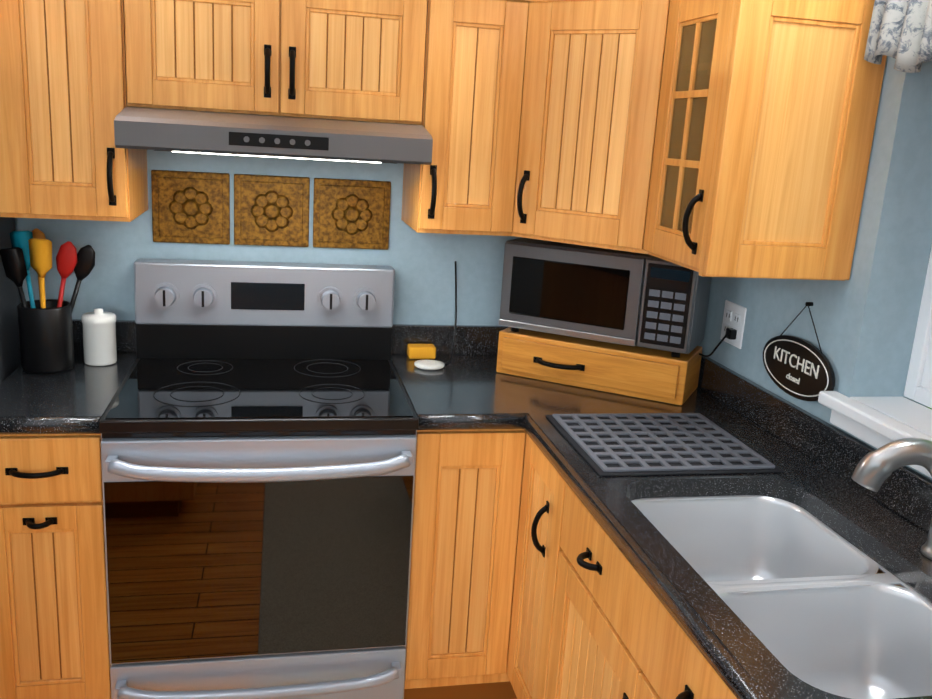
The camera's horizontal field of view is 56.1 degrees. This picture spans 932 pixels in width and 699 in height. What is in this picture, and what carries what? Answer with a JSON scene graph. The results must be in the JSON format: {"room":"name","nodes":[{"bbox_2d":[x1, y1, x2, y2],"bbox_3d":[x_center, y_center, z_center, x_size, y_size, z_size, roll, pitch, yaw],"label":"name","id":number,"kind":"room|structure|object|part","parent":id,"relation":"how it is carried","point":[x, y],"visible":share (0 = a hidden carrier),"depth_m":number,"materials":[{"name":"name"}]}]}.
{"room":"kitchen","nodes":[
{"label":"kitchen","id":0,"kind":"room"},
{"bbox_2d":[15,150,521,325],"bbox_3d":[-1.419,-0.296,2.562,4.600,2.390,0.200,1,14,-12],"label":"wall","id":1,"kind":"structure","parent":0,"point":[422,265],"depth_m":2.62,"materials":[{"name":"blue paint"}]},
{"bbox_2d":[0,0,147,221],"bbox_3d":[-1.009,-0.720,2.248,0.302,0.736,0.348,1,14,-12],"label":"upper cabinet","id":2,"kind":"object","parent":1,"relation":"attached to","point":[64,63],"depth_m":2.12,"materials":[{"name":"brown wood"}]},
{"bbox_2d":[128,0,311,117],"bbox_3d":[-0.642,-0.854,2.291,0.428,0.452,0.348,1,14,-12],"label":"upper cabinet","id":3,"kind":"object","parent":1,"relation":"attached to","point":[253,57],"depth_m":2.15,"materials":[{"name":"brown wood"}]},
{"bbox_2d":[151,170,390,249],"bbox_3d":[-0.569,-0.409,2.594,0.689,0.207,0.026,1,14,-12],"label":"tiles","id":4,"kind":"structure","parent":1,"relation":"attached to","point":[194,207],"depth_m":2.58,"materials":[{"name":"brown tile"}]},
{"bbox_2d":[312,0,423,124],"bbox_3d":[-0.344,-0.852,2.355,0.429,0.452,0.348,1,14,-12],"label":"upper cabinet","id":5,"kind":"object","parent":1,"relation":"attached to","point":[366,53],"depth_m":2.23,"materials":[{"name":"brown wood"}]},
{"bbox_2d":[114,107,432,164],"bbox_3d":[-0.491,-0.556,2.301,0.729,0.110,0.532,1,14,-12],"label":"range hood","id":6,"kind":"object","parent":5,"relation":"attached to","point":[197,132],"visible":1,"depth_m":2.07,"materials":[{"name":"grey metal"}]},
{"bbox_2d":[401,0,507,234],"bbox_3d":[0.021,-0.704,2.445,0.321,0.736,0.398,1,14,-12],"label":"upper cabinet","id":7,"kind":"object","parent":1,"relation":"attached to","point":[461,59],"depth_m":2.31,"materials":[{"name":"brown wood"}]},
{"bbox_2d":[492,0,695,260],"bbox_3d":[0.259,-0.668,2.357,0.352,0.736,0.678,1,14,-12],"label":"upper cabinet","id":8,"kind":"object","parent":1,"relation":"attached to","point":[593,93],"depth_m":2.23,"materials":[{"name":"brown wood"}]},
{"bbox_3d":[-0.133,-0.925,2.025,1.918,0.125,1.022,1,14,-12],"label":"crown","id":9,"kind":"part","parent":8,"relation":"part of","materials":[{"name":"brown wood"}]},
{"bbox_2d":[698,56,931,479],"bbox_3d":[1.317,0.441,0.277,0.200,2.390,5.600,1,14,-12],"label":"wall","id":10,"kind":"structure","parent":0,"point":[865,317],"depth_m":1.93,"materials":[{"name":"blue paint"}]},
{"bbox_2d":[699,300,746,356],"bbox_3d":[0.716,-0.050,2.460,0.062,0.166,0.139,1,14,-12],"label":"outlet","id":11,"kind":"object","parent":10,"relation":"attached to","point":[733,323],"visible":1,"depth_m":2.43,"materials":[{"name":"white plastic"}]},
{"bbox_2d":[668,0,827,267],"bbox_3d":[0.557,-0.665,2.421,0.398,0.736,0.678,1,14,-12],"label":"upper cabinet","id":12,"kind":"object","parent":10,"relation":"attached to","point":[718,138],"depth_m":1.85,"materials":[{"name":"brown wood"}]},
{"bbox_3d":[0.652,-0.517,2.001,0.386,0.662,0.356,1,14,-12],"label":"glass","id":13,"kind":"part","parent":12,"relation":"part of","materials":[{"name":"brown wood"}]},
{"bbox_2d":[763,302,834,400],"bbox_3d":[0.810,0.000,2.117,0.023,0.234,0.300,1,14,-12],"label":"kitchen sign","id":14,"kind":"object","parent":10,"relation":"attached to","point":[798,368],"visible":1,"depth_m":2.11,"materials":[{"name":"black wood"}]},
{"bbox_2d":[818,391,931,477],"bbox_3d":[0.974,0.235,1.615,0.180,0.075,0.855,1,14,-12],"label":"window sill","id":15,"kind":"structure","parent":10,"relation":"attached to","point":[877,422],"depth_m":1.86,"materials":[{"name":"white wood"}]},
{"bbox_2d":[864,0,931,72],"bbox_3d":[0.933,-0.654,1.334,0.124,0.432,0.898,1,14,-12],"label":"valance curtain","id":16,"kind":"object","parent":10,"relation":"attached to","point":[900,31],"visible":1,"depth_m":1.64,"materials":[{"name":"white fabric"}]},
{"bbox_2d":[904,247,931,407],"bbox_3d":[1.122,-0.255,1.518,0.060,0.938,0.753,1,14,-12],"label":"window unit","id":17,"kind":"structure","parent":10,"relation":"in","point":[918,387],"depth_m":1.92,"materials":[{"name":"white wood"}]},
{"bbox_3d":[-1.006,1.603,0.086,4.800,0.050,6.000,1,14,-12],"label":"floor","id":18,"kind":"structure","parent":0,"visible":0},
{"bbox_2d":[0,217,20,383],"bbox_3d":[-1.588,0.171,2.032,0.815,1.719,0.887,1,14,-12],"label":"fridge","id":19,"kind":"object","parent":18,"relation":"on","point":[10,361],"depth_m":2.37,"materials":[{"name":"black metal"}]},
{"bbox_2d":[0,434,110,698],"bbox_3d":[-1.082,0.548,2.403,0.288,0.872,0.651,1,14,-12],"label":"base cabinet","id":20,"kind":"object","parent":18,"relation":"on","point":[54,638],"visible":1,"depth_m":2.12,"materials":[{"name":"brown wood"}]},
{"bbox_2d":[0,319,136,434],"bbox_3d":[-1.052,0.056,2.291,0.290,0.137,0.633,1,14,-12],"label":"countertop","id":21,"kind":"structure","parent":20,"relation":"on","point":[73,401],"depth_m":2.19,"materials":[{"name":"black stone"}]},
{"bbox_2d":[0,228,94,373],"bbox_3d":[-1.110,-0.129,2.349,0.223,0.373,0.143,1,14,-12],"label":"utensil crock","id":22,"kind":"object","parent":21,"relation":"on","point":[45,326],"visible":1,"depth_m":2.32,"materials":[{"name":"black ceramic"}]},
{"bbox_2d":[81,308,116,365],"bbox_3d":[-1.029,-0.039,2.459,0.090,0.156,0.090,1,14,-12],"label":"canister","id":23,"kind":"object","parent":21,"relation":"on","point":[99,336],"visible":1,"depth_m":2.43,"materials":[{"name":"white ceramic"}]},
{"bbox_2d":[99,258,418,698],"bbox_3d":[-0.554,0.408,2.419,0.743,1.200,0.710,1,14,-12],"label":"stove","id":24,"kind":"object","parent":18,"relation":"on","point":[258,424],"visible":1,"depth_m":2.19,"materials":[{"name":"silver metal"}]},
{"bbox_2d":[404,429,565,698],"bbox_3d":[0.259,0.595,2.550,0.903,0.872,0.938,1,14,-12],"label":"base cabinet","id":25,"kind":"object","parent":18,"relation":"on","point":[488,508],"visible":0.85,"depth_m":2.32,"materials":[{"name":"brown wood"}]},
{"bbox_2d":[391,324,515,429],"bbox_3d":[-0.056,0.065,2.505,0.253,0.137,0.633,1,14,-12],"label":"countertop","id":26,"kind":"structure","parent":25,"relation":"on","point":[468,393],"depth_m":2.53,"materials":[{"name":"black stone"}]},
{"bbox_2d":[407,344,435,358],"bbox_3d":[-0.140,0.006,2.747,0.085,0.039,0.055,1,14,-12],"label":"sponge","id":27,"kind":"object","parent":26,"relation":"on","point":[421,351],"visible":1,"depth_m":2.72,"materials":[{"name":"yellow plastic"}]},
{"bbox_2d":[414,359,444,369],"bbox_3d":[-0.111,0.046,2.645,0.092,0.013,0.092,1,14,-12],"label":"soap dish","id":28,"kind":"object","parent":26,"relation":"on","point":[426,364],"visible":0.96,"depth_m":2.62,"materials":[{"name":"white ceramic"}]},
{"bbox_2d":[444,261,456,363],"bbox_3d":[-0.050,-0.113,2.709,0.067,0.300,0.159,1,14,-12],"label":"cord","id":29,"kind":"object","parent":26,"relation":"on","point":[447,362],"visible":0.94,"depth_m":2.76,"materials":[{"name":"black plastic"}]},
{"bbox_2d":[480,325,931,698],"bbox_3d":[0.648,0.392,1.361,0.648,0.137,3.248,1,14,-12],"label":"countertop","id":30,"kind":"structure","parent":25,"relation":"on","point":[810,455],"depth_m":1.84,"materials":[{"name":"black stone"}]},
{"bbox_2d":[496,327,702,405],"bbox_3d":[0.382,0.035,2.580,0.560,0.127,0.270,10,15,24],"label":"stand","id":31,"kind":"object","parent":30,"relation":"on","point":[648,373],"visible":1,"depth_m":2.49,"materials":[{"name":"brown wood"}]},
{"bbox_2d":[498,238,711,357],"bbox_3d":[0.401,-0.162,2.547,0.560,0.269,0.236,10,15,24],"label":"microwave","id":32,"kind":"object","parent":31,"relation":"on","point":[616,296],"visible":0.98,"depth_m":2.43,"materials":[{"name":"grey metal"}]},
{"bbox_2d":[546,413,783,475],"bbox_3d":[0.458,0.218,2.101,0.435,0.011,0.405,1,14,-12],"label":"drying mat","id":33,"kind":"object","parent":30,"relation":"on","point":[625,444],"visible":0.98,"depth_m":2.06,"materials":[{"name":"grey rubber"}]},
{"bbox_2d":[631,495,931,698],"bbox_3d":[0.577,0.506,1.572,0.442,0.192,0.782,1,14,-12],"label":"sink","id":34,"kind":"object","parent":30,"relation":"in","point":[804,595],"visible":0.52,"depth_m":1.57,"materials":[{"name":"white ceramic"}]},
{"bbox_2d":[851,438,931,559],"bbox_3d":[0.801,0.262,1.557,0.210,0.228,0.121,1,14,-12],"label":"faucet","id":35,"kind":"object","parent":30,"relation":"on","point":[874,470],"visible":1,"depth_m":1.54,"materials":[{"name":"silver metal"}]},
{"bbox_2d":[545,483,903,698],"bbox_3d":[0.572,0.829,1.686,0.651,0.872,0.936,1,14,-12],"label":"base cabinet","id":36,"kind":"object","parent":18,"relation":"on","point":[618,632],"visible":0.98,"depth_m":1.71,"materials":[{"name":"brown wood"}]}
]}

